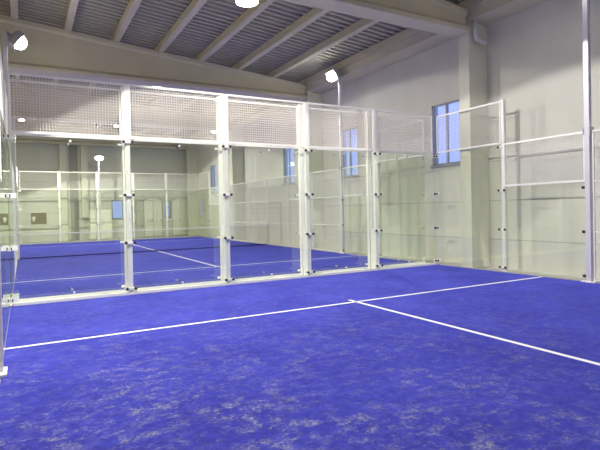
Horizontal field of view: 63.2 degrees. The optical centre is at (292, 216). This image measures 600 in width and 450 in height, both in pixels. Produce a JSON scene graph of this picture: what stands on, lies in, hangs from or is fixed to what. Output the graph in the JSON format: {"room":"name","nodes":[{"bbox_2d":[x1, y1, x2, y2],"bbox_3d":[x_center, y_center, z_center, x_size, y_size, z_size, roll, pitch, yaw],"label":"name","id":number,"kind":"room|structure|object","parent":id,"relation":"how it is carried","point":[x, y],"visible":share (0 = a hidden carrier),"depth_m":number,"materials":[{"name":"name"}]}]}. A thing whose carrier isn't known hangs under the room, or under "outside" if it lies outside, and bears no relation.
{"room":"sports hall","nodes":[
{"label":"sports hall","id":0,"kind":"room"},
{"bbox_2d":[1,121,187,242],"bbox_3d":[-17.336,-2.407,28.576,23.800,8.020,0.250,-2,1,-29],"label":"wall","id":1,"kind":"structure","parent":0,"point":[29,156],"depth_m":31.01,"materials":[{"name":"white paint"}]},
{"bbox_2d":[31,213,46,223],"bbox_3d":[-15.353,0.140,29.501,0.840,0.680,0.034,-2,1,-29],"label":"notice board","id":2,"kind":"object","parent":1,"relation":"attached to","point":[36,218],"visible":1,"depth_m":29.48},
{"bbox_2d":[69,145,79,239],"bbox_3d":[-13.639,-1.458,30.453,0.480,5.920,0.030,-2,1,-29],"label":"column","id":3,"kind":"structure","parent":1,"relation":"attached to","point":[73,161],"depth_m":30.45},
{"bbox_2d":[80,145,89,217],"bbox_3d":[-13.058,-2.213,30.585,0.500,4.600,0.360,-2,1,-29],"label":"column","id":4,"kind":"structure","parent":1,"relation":"attached to","point":[83,148],"depth_m":30.48,"materials":[{"name":"paint"}]},
{"bbox_2d":[112,200,132,219],"bbox_3d":[-11.117,-0.414,31.837,1.400,1.230,0.160,-2,1,-29],"label":"window","id":5,"kind":"structure","parent":1,"relation":"in","point":[112,200],"depth_m":31.68,"materials":[{"name":"metal"}]},
{"bbox_2d":[143,197,162,236],"bbox_3d":[-9.362,0.032,32.779,1.300,2.660,0.085,-2,1,-29],"label":"door","id":6,"kind":"structure","parent":1,"relation":"in","point":[152,206],"depth_m":32.77,"materials":[{"name":"beige wood"}]},
{"bbox_2d":[171,197,187,235],"bbox_3d":[-7.729,-0.014,33.678,1.270,2.660,0.085,-2,1,-29],"label":"door","id":7,"kind":"structure","parent":1,"relation":"in","point":[179,205],"depth_m":33.63,"materials":[{"name":"beige wood"}]},
{"bbox_2d":[0,0,464,137],"bbox_3d":[-6.228,-5.627,8.253,24.400,1.204,46.730,-2,1,-29],"label":"ceiling","id":8,"kind":"structure","parent":0,"point":[152,20],"depth_m":15.00,"materials":[{"name":"grey metal"}]},
{"bbox_2d":[10,0,19,83],"bbox_3d":[-5.117,-5.930,8.791,0.190,0.235,46.160,-2,1,-29],"label":"roof beam","id":9,"kind":"structure","parent":8,"relation":"attached to","point":[13,3],"depth_m":13.72,"materials":[{"name":"concrete"}]},
{"bbox_2d":[52,0,78,89],"bbox_3d":[-3.871,-5.836,9.478,0.190,0.235,46.160,-2,1,-29],"label":"roof beam","id":10,"kind":"structure","parent":8,"relation":"attached to","point":[73,4],"depth_m":13.98,"materials":[{"name":"concrete"}]},
{"bbox_2d":[70,0,141,123],"bbox_3d":[-2.625,-5.742,10.164,0.190,0.235,46.160,-2,1,-29],"label":"roof beam","id":11,"kind":"structure","parent":8,"relation":"attached to","point":[133,5],"depth_m":14.17,"materials":[{"name":"concrete"}]},
{"bbox_2d":[95,0,207,127],"bbox_3d":[-1.379,-5.647,10.851,0.190,0.235,46.160,-2,1,-29],"label":"roof beam","id":12,"kind":"structure","parent":8,"relation":"attached to","point":[194,6],"depth_m":14.21,"materials":[{"name":"concrete"}]},
{"bbox_2d":[235,0,258,6],"bbox_3d":[-0.978,-5.003,10.364,0.520,0.920,0.520,-2,1,-29],"label":"lamp","id":13,"kind":"object","parent":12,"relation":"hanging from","point":[244,3],"visible":1,"depth_m":10.41,"materials":[{"name":"grey metal"}]},
{"bbox_2d":[118,0,274,129],"bbox_3d":[-0.133,-5.553,11.538,0.190,0.235,46.160,-2,1,-29],"label":"roof beam","id":14,"kind":"structure","parent":8,"relation":"attached to","point":[250,13],"depth_m":14.45,"materials":[{"name":"concrete"}]},
{"bbox_2d":[142,8,328,133],"bbox_3d":[1.113,-5.459,12.224,0.190,0.235,46.160,-2,1,-29],"label":"roof beam","id":15,"kind":"structure","parent":8,"relation":"attached to","point":[313,14],"depth_m":14.96,"materials":[{"name":"concrete"}]},
{"bbox_2d":[163,18,378,136],"bbox_3d":[2.359,-5.365,12.911,0.190,0.235,46.160,-2,1,-29],"label":"roof beam","id":16,"kind":"structure","parent":8,"relation":"attached to","point":[362,24],"depth_m":15.46,"materials":[{"name":"concrete"}]},
{"bbox_2d":[183,0,488,138],"bbox_3d":[3.606,-5.271,13.598,0.190,0.235,46.160,-2,1,-29],"label":"roof beam","id":17,"kind":"structure","parent":8,"relation":"attached to","point":[467,4],"depth_m":15.56,"materials":[{"name":"concrete"}]},
{"bbox_2d":[0,235,599,449],"bbox_3d":[-6.039,1.727,8.284,24.400,0.312,46.800,-2,1,-29],"label":"floor","id":18,"kind":"structure","parent":0,"point":[349,376],"depth_m":5.17,"materials":[{"name":"blue carpet"}]},
{"bbox_2d":[0,253,7,376],"bbox_3d":[-2.797,-1.669,4.869,0.568,6.444,0.540,-2,1,-29],"label":"floodlight mast","id":19,"kind":"object","parent":18,"relation":"on","point":[3,370],"visible":1,"depth_m":4.78,"materials":[{"name":"white metal"}]},
{"bbox_2d":[3,306,10,357],"bbox_3d":[-3.880,1.550,6.607,0.030,0.032,4.020,-2,1,-29],"label":"base rail","id":20,"kind":"object","parent":18,"relation":"on","point":[10,306],"visible":0.2,"depth_m":6.30,"materials":[{"name":"grey metal"}]},
{"bbox_2d":[0,181,6,352],"bbox_3d":[-3.392,0.539,5.688,0.012,1.925,1.928,-2,1,-29],"label":"glass panel","id":21,"kind":"object","parent":20,"relation":"on","point":[2,234],"visible":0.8,"depth_m":5.87,"materials":[{"name":"clear glass"}]},
{"bbox_2d":[0,112,10,325],"bbox_3d":[-4.373,0.039,7.443,0.012,2.925,2.048,-2,1,-29],"label":"glass panel","id":22,"kind":"object","parent":20,"relation":"on","point":[3,132],"visible":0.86,"depth_m":7.20,"materials":[{"name":"clear glass"}]},
{"bbox_2d":[11,162,15,273],"bbox_3d":[-7.542,0.042,13.164,0.040,2.970,1.920,-2,1,-29],"label":"mesh panel","id":23,"kind":"object","parent":18,"relation":"on","point":[11,162],"visible":0.56,"depth_m":13.29,"materials":[{"name":"metal"}]},
{"bbox_2d":[2,29,26,161],"bbox_3d":[-6.951,-1.559,12.319,0.568,6.224,0.540,-2,1,-29],"label":"floodlight mast","id":24,"kind":"object","parent":18,"relation":"on","point":[17,40],"visible":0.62,"depth_m":12.16,"materials":[{"name":"white metal"}]},
{"bbox_2d":[13,167,16,266],"bbox_3d":[-8.497,0.042,14.898,0.040,2.970,1.920,-2,1,-29],"label":"mesh panel","id":25,"kind":"object","parent":18,"relation":"on","point":[13,167],"visible":0.5,"depth_m":15.26,"materials":[{"name":"metal"}]},
{"bbox_2d":[14,172,17,259],"bbox_3d":[-9.453,0.041,16.633,0.040,2.970,1.920,-2,1,-29],"label":"mesh panel","id":26,"kind":"object","parent":18,"relation":"on","point":[14,172],"visible":0.41,"depth_m":16.90,"materials":[{"name":"metal"}]},
{"bbox_2d":[12,119,23,180],"bbox_3d":[-12.730,-1.669,22.802,0.568,6.444,0.540,-2,1,-29],"label":"floodlight mast","id":27,"kind":"object","parent":18,"relation":"on","point":[14,143],"visible":0.16,"depth_m":22.64,"materials":[{"name":"white metal"}]},
{"bbox_2d":[57,171,62,242],"bbox_3d":[-13.053,-0.520,27.325,0.230,4.028,0.215,-2,1,-29],"label":"post","id":28,"kind":"object","parent":18,"relation":"on","point":[58,190],"visible":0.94,"depth_m":27.29,"materials":[{"name":"white metal"}]},
{"bbox_2d":[19,171,57,189],"bbox_3d":[-13.959,-1.968,26.823,1.900,1.000,0.040,-2,1,-29],"label":"mesh panel","id":29,"kind":"object","parent":28,"relation":"attached to","point":[45,183],"visible":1,"depth_m":26.93,"materials":[{"name":"white metal"}]},
{"bbox_2d":[60,172,95,189],"bbox_3d":[-12.208,-2.018,27.788,1.900,1.000,0.040,-2,1,-29],"label":"mesh panel","id":30,"kind":"object","parent":28,"relation":"attached to","point":[61,180],"visible":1,"depth_m":27.76,"materials":[{"name":"white metal"}]},
{"bbox_2d":[59,144,67,240],"bbox_3d":[-14.108,-1.484,30.040,0.380,6.000,0.300,-2,1,-29],"label":"column","id":31,"kind":"structure","parent":18,"relation":"on","point":[62,147],"depth_m":29.90,"materials":[{"name":"paint"}]},
{"bbox_2d":[96,172,100,240],"bbox_3d":[-11.302,-0.569,28.290,0.230,4.028,0.215,-2,1,-29],"label":"post","id":32,"kind":"object","parent":18,"relation":"on","point":[97,208],"visible":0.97,"depth_m":28.25,"materials":[{"name":"white metal"}]},
{"bbox_2d":[98,172,131,189],"bbox_3d":[-10.457,-2.067,28.753,1.900,1.000,0.040,-2,1,-29],"label":"mesh panel","id":33,"kind":"object","parent":32,"relation":"attached to","point":[98,172],"visible":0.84,"depth_m":28.54,"materials":[{"name":"white metal"}]},
{"bbox_2d":[94,155,103,238],"bbox_3d":[-11.616,-1.127,29.411,0.540,5.155,0.568,-2,1,-29],"label":"floodlight mast","id":34,"kind":"object","parent":18,"relation":"on","point":[96,157],"visible":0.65,"depth_m":29.54,"materials":[{"name":"white metal"}]},
{"bbox_2d":[89,210,112,238],"bbox_3d":[-12.188,0.519,31.010,1.320,1.850,0.375,-2,1,-29],"label":"door","id":35,"kind":"structure","parent":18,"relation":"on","point":[106,215],"depth_m":30.90,"materials":[{"name":"beige wood"}]},
{"bbox_2d":[118,87,134,292],"bbox_3d":[-3.302,-0.519,9.629,0.230,4.028,0.215,-2,1,-29],"label":"post","id":36,"kind":"object","parent":18,"relation":"on","point":[121,144],"visible":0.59,"depth_m":9.57,"materials":[{"name":"white metal"}]},
{"bbox_2d":[10,79,121,139],"bbox_3d":[-4.211,-1.968,9.131,1.900,1.000,0.040,-2,1,-29],"label":"mesh panel","id":37,"kind":"object","parent":36,"relation":"attached to","point":[40,82],"visible":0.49,"depth_m":9.12,"materials":[{"name":"white metal"}]},
{"bbox_2d":[130,90,217,144],"bbox_3d":[-2.460,-2.017,10.096,1.900,1.000,0.040,-2,1,-29],"label":"mesh panel","id":38,"kind":"object","parent":36,"relation":"attached to","point":[206,99],"visible":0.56,"depth_m":10.07,"materials":[{"name":"white metal"}]},
{"bbox_2d":[121,84,136,291],"bbox_3d":[-3.178,-0.519,9.403,0.230,4.028,0.290,-2,1,-29],"label":"post","id":39,"kind":"object","parent":18,"relation":"on","point":[128,244],"visible":0.95,"depth_m":9.34,"materials":[{"name":"white metal"}]},
{"bbox_2d":[8,72,123,137],"bbox_3d":[-4.066,-1.990,8.868,1.900,1.045,0.040,-2,1,-29],"label":"mesh panel","id":40,"kind":"object","parent":39,"relation":"attached to","point":[9,73],"visible":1,"depth_m":8.82,"materials":[{"name":"white metal"}]},
{"bbox_2d":[128,84,222,142],"bbox_3d":[-2.315,-2.039,9.833,1.900,1.045,0.040,-2,1,-29],"label":"mesh panel","id":41,"kind":"object","parent":39,"relation":"attached to","point":[129,85],"visible":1,"depth_m":9.79,"materials":[{"name":"white metal"}]},
{"bbox_2d":[132,172,135,238],"bbox_3d":[-9.551,-0.618,29.255,0.230,4.028,0.215,-2,1,-29],"label":"post","id":42,"kind":"object","parent":18,"relation":"on","point":[133,190],"visible":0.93,"depth_m":29.22,"materials":[{"name":"white metal"}]},
{"bbox_2d":[133,173,165,189],"bbox_3d":[-8.706,-2.116,29.718,1.900,1.000,0.040,-2,1,-29],"label":"mesh panel","id":43,"kind":"object","parent":42,"relation":"attached to","point":[133,173],"visible":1,"depth_m":29.72,"materials":[{"name":"white metal"}]},
{"bbox_2d":[17,224,267,259],"bbox_3d":[-5.498,0.968,19.908,9.980,0.930,0.060,-2,1,-29],"label":"net","id":44,"kind":"object","parent":18,"relation":"on","point":[266,225],"visible":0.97,"depth_m":19.44,"materials":[{"name":"fabric"}]},
{"bbox_2d":[165,173,168,237],"bbox_3d":[-7.800,-0.667,30.220,0.230,4.028,0.215,-2,1,-29],"label":"post","id":45,"kind":"object","parent":18,"relation":"on","point":[166,207],"visible":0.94,"depth_m":30.18,"materials":[{"name":"white metal"}]},
{"bbox_2d":[167,174,196,189],"bbox_3d":[-6.955,-2.165,30.682,1.900,1.000,0.040,-2,1,-29],"label":"mesh panel","id":46,"kind":"object","parent":45,"relation":"attached to","point":[170,174],"visible":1,"depth_m":30.78,"materials":[{"name":"white metal"}]},
{"bbox_2d":[14,255,359,282],"bbox_3d":[-2.132,1.433,13.822,10.000,0.009,0.050,-2,1,-29],"label":"court line","id":47,"kind":"object","parent":18,"relation":"on","point":[357,255],"visible":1,"depth_m":13.14,"materials":[{"name":"white paint"}]},
{"bbox_2d":[186,144,198,235],"bbox_3d":[-6.869,-1.792,33.572,0.680,6.220,0.340,-2,1,-29],"label":"column","id":48,"kind":"structure","parent":18,"relation":"on","point":[191,151],"depth_m":33.42,"materials":[{"name":"paint"}]},
{"bbox_2d":[208,171,212,237],"bbox_3d":[-4.962,-0.713,29.337,0.200,4.018,0.201,-2,1,-29],"label":"post","id":49,"kind":"object","parent":18,"relation":"on","point":[209,206],"visible":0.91,"depth_m":29.30,"materials":[{"name":"white metal"}]},
{"bbox_2d":[198,171,208,189],"bbox_3d":[-5.520,-2.191,30.212,0.040,1.000,2.000,-2,1,-29],"label":"mesh panel","id":50,"kind":"object","parent":49,"relation":"attached to","point":[202,182],"visible":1,"depth_m":30.19,"materials":[{"name":"white metal"}]},
{"bbox_2d":[209,187,218,204],"bbox_3d":[-4.531,-1.191,28.467,0.040,1.000,1.880,-2,1,-29],"label":"mesh panel","id":51,"kind":"object","parent":49,"relation":"attached to","point":[212,187],"visible":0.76,"depth_m":28.82,"materials":[{"name":"white metal"}]},
{"bbox_2d":[214,96,223,282],"bbox_3d":[-1.551,-0.568,10.594,0.230,4.028,0.215,-2,1,-29],"label":"post","id":52,"kind":"object","parent":18,"relation":"on","point":[220,168],"visible":0.56,"depth_m":10.54,"materials":[{"name":"white metal"}]},
{"bbox_2d":[228,100,298,148],"bbox_3d":[-0.709,-2.066,11.061,1.900,1.000,0.040,-2,1,-29],"label":"mesh panel","id":53,"kind":"object","parent":52,"relation":"attached to","point":[269,105],"visible":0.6,"depth_m":11.11,"materials":[{"name":"white metal"}]},
{"bbox_2d":[18,261,425,301],"bbox_3d":[-0.658,1.405,11.146,9.960,0.055,0.030,-2,1,-29],"label":"base rail","id":54,"kind":"object","parent":18,"relation":"on","point":[210,282],"visible":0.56,"depth_m":10.25,"materials":[{"name":"metal"}]},
{"bbox_3d":[-4.197,0.014,9.208,1.988,2.925,0.034,-2,1,-29],"label":"glass panel","id":55,"kind":"object","parent":54,"relation":"on","visible":0},
{"bbox_2d":[7,139,18,296],"bbox_3d":[-5.047,0.035,8.812,0.121,2.876,0.121,-2,1,-29],"label":"bracket","id":56,"kind":"object","parent":55,"relation":"attached to","point":[8,140],"visible":0.5,"depth_m":8.76,"materials":[{"name":"white metal"}]},
{"bbox_2d":[12,263,436,306],"bbox_3d":[-0.465,1.405,10.796,9.960,0.055,0.030,-2,1,-29],"label":"base rail","id":57,"kind":"object","parent":18,"relation":"on","point":[426,264],"visible":1,"depth_m":9.98,"materials":[{"name":"metal"}]},
{"bbox_3d":[3.011,-0.183,12.698,1.988,2.925,0.034,-2,1,-29],"label":"glass panel","id":58,"kind":"object","parent":57,"relation":"on","visible":0},
{"bbox_2d":[432,155,440,261],"bbox_3d":[3.860,-0.208,13.094,0.121,2.876,0.121,-2,1,-29],"label":"bracket","id":59,"kind":"object","parent":58,"relation":"attached to","point":[433,156],"visible":1,"depth_m":13.11,"materials":[{"name":"white metal"}]},
{"bbox_3d":[-3.994,0.014,8.838,1.988,2.925,0.034,-2,1,-29],"label":"glass panel","id":60,"kind":"object","parent":57,"relation":"on","visible":0},
{"bbox_2d":[6,133,18,302],"bbox_3d":[-4.782,0.035,8.331,0.121,2.876,0.121,-2,1,-29],"label":"bracket","id":61,"kind":"object","parent":60,"relation":"attached to","point":[8,136],"visible":1,"depth_m":8.37,"materials":[{"name":"white metal"}]},
{"bbox_2d":[221,94,234,282],"bbox_3d":[-1.427,-0.568,10.368,0.230,4.028,0.290,-2,1,-29],"label":"post","id":62,"kind":"object","parent":18,"relation":"on","point":[226,238],"visible":0.94,"depth_m":10.31,"materials":[{"name":"white metal"}]},
{"bbox_2d":[227,94,304,146],"bbox_3d":[-0.564,-2.089,10.798,1.900,1.045,0.040,-2,1,-29],"label":"mesh panel","id":63,"kind":"object","parent":62,"relation":"attached to","point":[229,95],"visible":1,"depth_m":10.77,"materials":[{"name":"white metal"}]},
{"bbox_2d":[229,184,234,239],"bbox_3d":[-3.529,-0.206,26.679,0.040,2.970,1.920,-2,1,-29],"label":"mesh panel","id":64,"kind":"object","parent":18,"relation":"on","point":[232,192],"visible":0.34,"depth_m":26.07,"materials":[{"name":"metal"}]},
{"bbox_2d":[229,126,245,240],"bbox_3d":[-3.009,-1.791,26.566,0.680,6.220,0.340,-2,1,-29],"label":"column","id":65,"kind":"structure","parent":18,"relation":"on","point":[236,152],"depth_m":26.41,"materials":[{"name":"paint"}]},
{"bbox_2d":[234,182,250,241],"bbox_3d":[-2.573,-0.206,24.945,0.040,2.970,1.920,-2,1,-29],"label":"mesh panel","id":66,"kind":"object","parent":18,"relation":"on","point":[243,186],"visible":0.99,"depth_m":24.95,"materials":[{"name":"metal"}]},
{"bbox_2d":[249,179,267,243],"bbox_3d":[-1.618,-0.206,23.210,0.040,2.970,1.920,-2,1,-29],"label":"mesh panel","id":67,"kind":"object","parent":18,"relation":"on","point":[263,181],"visible":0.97,"depth_m":23.15,"materials":[{"name":"metal"}]},
{"bbox_2d":[5,277,539,349],"bbox_3d":[1.013,1.433,8.116,10.000,0.009,0.060,-2,1,-29],"label":"court line","id":68,"kind":"object","parent":18,"relation":"on","point":[533,277],"visible":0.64,"depth_m":7.07,"materials":[{"name":"white paint"}]},
{"bbox_2d":[267,176,288,245],"bbox_3d":[-0.662,-0.206,21.476,0.040,2.970,1.920,-2,1,-29],"label":"mesh panel","id":69,"kind":"object","parent":18,"relation":"on","point":[271,186],"visible":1,"depth_m":21.41,"materials":[{"name":"metal"}]},
{"bbox_2d":[294,104,304,275],"bbox_3d":[0.200,-0.617,11.559,0.230,4.028,0.215,-2,1,-29],"label":"post","id":70,"kind":"object","parent":18,"relation":"on","point":[300,153],"visible":0.71,"depth_m":11.51,"materials":[{"name":"white metal"}]},
{"bbox_2d":[302,107,366,151],"bbox_3d":[1.043,-2.115,12.026,1.900,1.000,0.040,-2,1,-29],"label":"mesh panel","id":71,"kind":"object","parent":70,"relation":"attached to","point":[333,111],"visible":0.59,"depth_m":12.12,"materials":[{"name":"white metal"}]},
{"bbox_2d":[287,173,312,248],"bbox_3d":[0.293,-0.206,19.742,0.040,2.970,1.920,-2,1,-29],"label":"mesh panel","id":72,"kind":"object","parent":18,"relation":"on","point":[289,191],"visible":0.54,"depth_m":20.09,"materials":[{"name":"metal"}]},
{"bbox_2d":[303,102,314,274],"bbox_3d":[0.324,-0.617,11.333,0.230,4.028,0.290,-2,1,-29],"label":"post","id":73,"kind":"object","parent":18,"relation":"on","point":[307,234],"visible":0.94,"depth_m":11.28,"materials":[{"name":"white metal"}]},
{"bbox_2d":[308,102,373,150],"bbox_3d":[1.187,-2.138,11.763,1.900,1.045,0.040,-2,1,-29],"label":"mesh panel","id":74,"kind":"object","parent":73,"relation":"attached to","point":[309,103],"visible":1,"depth_m":11.74,"materials":[{"name":"white metal"}]},
{"bbox_2d":[303,92,324,249],"bbox_3d":[0.852,-1.791,19.559,0.680,6.220,0.340,-2,1,-29],"label":"column","id":75,"kind":"structure","parent":18,"relation":"on","point":[316,156],"depth_m":19.42,"materials":[{"name":"paint"}]},
{"bbox_2d":[312,168,340,251],"bbox_3d":[1.249,-0.206,18.008,0.040,2.970,1.920,-2,1,-29],"label":"mesh panel","id":76,"kind":"object","parent":18,"relation":"on","point":[328,191],"visible":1,"depth_m":18.03,"materials":[{"name":"metal"}]},
{"bbox_2d":[325,67,344,253],"bbox_3d":[1.528,-1.907,16.991,0.568,6.444,0.540,-2,1,-29],"label":"floodlight mast","id":77,"kind":"object","parent":18,"relation":"on","point":[332,75],"visible":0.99,"depth_m":17.04,"materials":[{"name":"white metal"}]},
{"bbox_2d":[362,111,372,268],"bbox_3d":[1.951,-0.666,12.523,0.230,4.028,0.215,-2,1,-29],"label":"post","id":78,"kind":"object","parent":18,"relation":"on","point":[368,194],"visible":0.8,"depth_m":12.47,"materials":[{"name":"white metal"}]},
{"bbox_2d":[371,114,424,154],"bbox_3d":[2.794,-2.165,12.991,1.900,1.000,0.040,-2,1,-29],"label":"mesh panel","id":79,"kind":"object","parent":78,"relation":"attached to","point":[407,118],"visible":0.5,"depth_m":13.04,"materials":[{"name":"white metal"}]},
{"bbox_2d":[371,109,382,268],"bbox_3d":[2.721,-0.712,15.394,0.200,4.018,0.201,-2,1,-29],"label":"post","id":80,"kind":"object","parent":18,"relation":"on","point":[379,163],"visible":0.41,"depth_m":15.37,"materials":[{"name":"white metal"}]},
{"bbox_2d":[342,163,372,195],"bbox_3d":[2.216,-1.190,16.223,0.040,1.000,1.880,-2,1,-29],"label":"mesh panel","id":81,"kind":"object","parent":80,"relation":"attached to","point":[362,170],"visible":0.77,"depth_m":16.44,"materials":[{"name":"white metal"}]},
{"bbox_2d":[378,120,423,161],"bbox_3d":[3.162,-2.190,14.455,0.040,1.000,2.000,-2,1,-29],"label":"mesh panel","id":82,"kind":"object","parent":80,"relation":"attached to","point":[380,159],"visible":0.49,"depth_m":14.42,"materials":[{"name":"white metal"}]},
{"bbox_2d":[376,109,432,153],"bbox_3d":[2.938,-2.187,12.727,1.900,1.045,0.040,-2,1,-29],"label":"mesh panel","id":83,"kind":"object","parent":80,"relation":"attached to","point":[378,110],"visible":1,"depth_m":12.69,"materials":[{"name":"white metal"}]},
{"bbox_2d":[458,22,490,267],"bbox_3d":[4.694,-1.791,12.588,0.680,6.220,0.340,-2,1,-29],"label":"column","id":84,"kind":"structure","parent":18,"relation":"on","point":[473,78],"depth_m":12.43,"materials":[{"name":"paint"}]},
{"bbox_2d":[473,19,487,43],"bbox_3d":[4.701,-4.615,12.233,0.402,0.565,0.123,-2,1,-22],"label":"drain pipe","id":85,"kind":"object","parent":84,"relation":"attached to","point":[475,33],"visible":1,"depth_m":12.15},
{"bbox_2d":[349,300,599,365],"bbox_3d":[4.359,1.432,2.167,0.060,0.009,14.050,-2,1,-29],"label":"court line","id":86,"kind":"object","parent":18,"relation":"on","point":[518,343],"visible":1,"depth_m":5.78,"materials":[{"name":"white paint"}]},
{"bbox_2d":[497,99,511,271],"bbox_3d":[4.931,-0.712,11.383,0.200,4.018,0.201,-2,1,-29],"label":"post","id":87,"kind":"object","parent":18,"relation":"on","point":[504,229],"visible":0.99,"depth_m":11.36,"materials":[{"name":"white metal"}]},
{"bbox_2d":[436,101,500,152],"bbox_3d":[4.374,-2.190,12.257,0.040,1.000,2.000,-2,1,-29],"label":"mesh panel","id":88,"kind":"object","parent":87,"relation":"attached to","point":[493,103],"visible":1,"depth_m":12.14,"materials":[{"name":"white metal"}]},
{"bbox_2d":[503,131,584,185],"bbox_3d":[5.363,-1.190,10.513,0.040,1.000,1.880,-2,1,-29],"label":"mesh panel","id":89,"kind":"object","parent":87,"relation":"attached to","point":[575,133],"visible":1,"depth_m":10.47,"materials":[{"name":"white metal"}]},
{"bbox_2d":[437,264,580,280],"bbox_3d":[4.902,1.303,11.446,0.030,0.032,4.020,-2,1,-29],"label":"base rail","id":90,"kind":"object","parent":18,"relation":"on","point":[437,264],"visible":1,"depth_m":11.14,"materials":[{"name":"grey metal"}]},
{"bbox_2d":[581,0,599,282],"bbox_3d":[5.645,-1.907,9.521,0.568,6.444,0.540,-2,1,-29],"label":"floodlight mast","id":91,"kind":"object","parent":18,"relation":"on","point":[587,130],"visible":1,"depth_m":9.60,"materials":[{"name":"metal"}]},
{"bbox_2d":[592,129,599,281],"bbox_3d":[6.365,-0.205,8.724,0.040,2.970,1.920,-2,1,-29],"label":"mesh panel","id":92,"kind":"object","parent":18,"relation":"on","point":[595,232],"visible":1,"depth_m":9.53,"materials":[{"name":"metal"}]},
{"bbox_3d":[-15.557,-1.071,1.372,0.600,5.920,0.380,-2,1,-29],"label":"column","id":93,"kind":"structure","parent":18,"relation":"on","visible":0},
{"bbox_2d":[281,0,470,37],"bbox_3d":[-5.586,-5.104,6.866,22.560,1.584,0.490,-2,1,-29],"label":"ceiling beam","id":94,"kind":"structure","parent":93,"relation":"on","point":[442,17],"depth_m":11.34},
{"bbox_3d":[-19.399,-1.071,8.343,0.600,5.920,0.380,-2,1,-29],"label":"column","id":95,"kind":"structure","parent":18,"relation":"on","visible":0},
{"bbox_2d":[0,15,306,100],"bbox_3d":[-9.428,-5.104,13.837,22.560,1.584,0.490,-2,1,-29],"label":"ceiling beam","id":96,"kind":"structure","parent":95,"relation":"on","point":[51,51],"depth_m":15.85,"materials":[{"name":"white concrete"}]},
{"bbox_3d":[-23.259,-1.071,15.350,0.600,5.920,0.380,-2,1,-29],"label":"column","id":97,"kind":"structure","parent":18,"relation":"on","visible":0},
{"bbox_2d":[10,82,229,130],"bbox_3d":[-13.289,-5.105,20.844,22.560,1.584,0.490,-2,1,-29],"label":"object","id":98,"kind":"structure","parent":97,"relation":"on","point":[11,85],"depth_m":22.80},
{"bbox_3d":[-27.120,-1.072,22.357,0.600,5.920,0.380,-2,1,-29],"label":"column","id":99,"kind":"structure","parent":18,"relation":"on","visible":0},
{"bbox_2d":[0,119,186,148],"bbox_3d":[-17.149,-5.105,27.851,22.560,1.584,0.490,-2,1,-29],"label":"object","id":100,"kind":"structure","parent":99,"relation":"on","point":[24,139],"depth_m":29.87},
{"label":"post","id":101,"kind":"object","parent":18,"relation":"on","visible":0},
{"bbox_2d":[0,132,1,181],"bbox_3d":[-3.445,-0.943,5.659,0.040,1.000,1.880,-2,1,-29],"label":"mesh panel","id":102,"kind":"object","parent":101,"relation":"attached to","point":[0,132],"visible":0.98,"depth_m":6.46,"materials":[{"name":"white metal"}]},
{"bbox_2d":[0,51,4,125],"bbox_3d":[-4.434,-1.942,7.403,0.040,1.000,2.000,-2,1,-29],"label":"mesh panel","id":103,"kind":"object","parent":101,"relation":"attached to","point":[1,65],"visible":0.68,"depth_m":7.66,"materials":[{"name":"white metal"}]},
{"label":"post","id":104,"kind":"object","parent":18,"relation":"on","visible":0},
{"bbox_2d":[4,80,8,144],"bbox_3d":[-5.646,-1.942,9.602,0.040,1.000,2.000,-2,1,-29],"label":"mesh panel","id":105,"kind":"object","parent":104,"relation":"attached to","point":[5,93],"visible":0.61,"depth_m":9.40,"materials":[{"name":"white metal"}]},
{"bbox_2d":[197,0,599,277],"bbox_3d":[4.415,-2.077,14.043,0.250,6.770,46.200,-2,1,-29],"label":"wall","id":106,"kind":"structure","parent":0,"point":[535,54],"depth_m":12.53,"materials":[{"name":"paint"}]},
{"bbox_2d":[211,165,216,193],"bbox_3d":[-4.997,-2.325,30.893,0.160,1.810,1.160,-2,1,-29],"label":"window","id":107,"kind":"structure","parent":106,"relation":"in","point":[213,166],"depth_m":30.91,"materials":[{"name":"glass"}]},
{"bbox_2d":[257,202,281,242],"bbox_3d":[-1.167,0.315,23.984,0.050,1.950,2.600,-2,1,-29],"label":"door","id":108,"kind":"structure","parent":106,"relation":"in","point":[277,215],"depth_m":23.74,"materials":[{"name":"paint"}]},
{"bbox_2d":[282,144,294,185],"bbox_3d":[-0.161,-2.325,22.118,0.160,1.810,1.160,-2,1,-29],"label":"window","id":109,"kind":"structure","parent":106,"relation":"in","point":[284,161],"depth_m":22.14,"materials":[{"name":"metal"}]},
{"bbox_2d":[339,128,358,178],"bbox_3d":[2.107,-2.325,18.001,0.160,1.810,1.160,-2,1,-29],"label":"window","id":110,"kind":"structure","parent":106,"relation":"in","point":[350,154],"depth_m":18.00,"materials":[{"name":"metal"}]},
{"bbox_2d":[190,0,547,144],"bbox_3d":[3.930,-5.029,13.777,0.710,0.260,46.200,-2,1,-29],"label":"beam","id":111,"kind":"structure","parent":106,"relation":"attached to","point":[489,12],"depth_m":14.57,"materials":[{"name":"concrete"}]},
{"bbox_2d":[430,99,459,167],"bbox_3d":[4.380,-2.325,13.876,0.160,1.810,1.160,-2,1,-29],"label":"window","id":112,"kind":"structure","parent":106,"relation":"in","point":[448,163],"depth_m":13.93,"materials":[{"name":"metal"}]},
{"bbox_3d":[-6.023,1.550,10.496,0.030,0.032,4.020,-2,1,-29],"label":"base rail","id":113,"kind":"object","parent":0,"visible":0},
{"bbox_2d":[6,139,13,297],"bbox_3d":[-5.580,0.039,9.633,0.012,2.925,2.048,-2,1,-29],"label":"glass panel","id":114,"kind":"object","parent":113,"relation":"on","point":[7,145],"visible":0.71,"depth_m":9.26,"materials":[{"name":"clear glass"}]},
{"bbox_2d":[11,199,14,283],"bbox_3d":[-6.539,0.539,11.399,0.012,1.925,1.928,-2,1,-29],"label":"glass panel","id":115,"kind":"object","parent":113,"relation":"on","point":[11,199],"visible":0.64,"depth_m":11.28,"materials":[{"name":"clear glass"}]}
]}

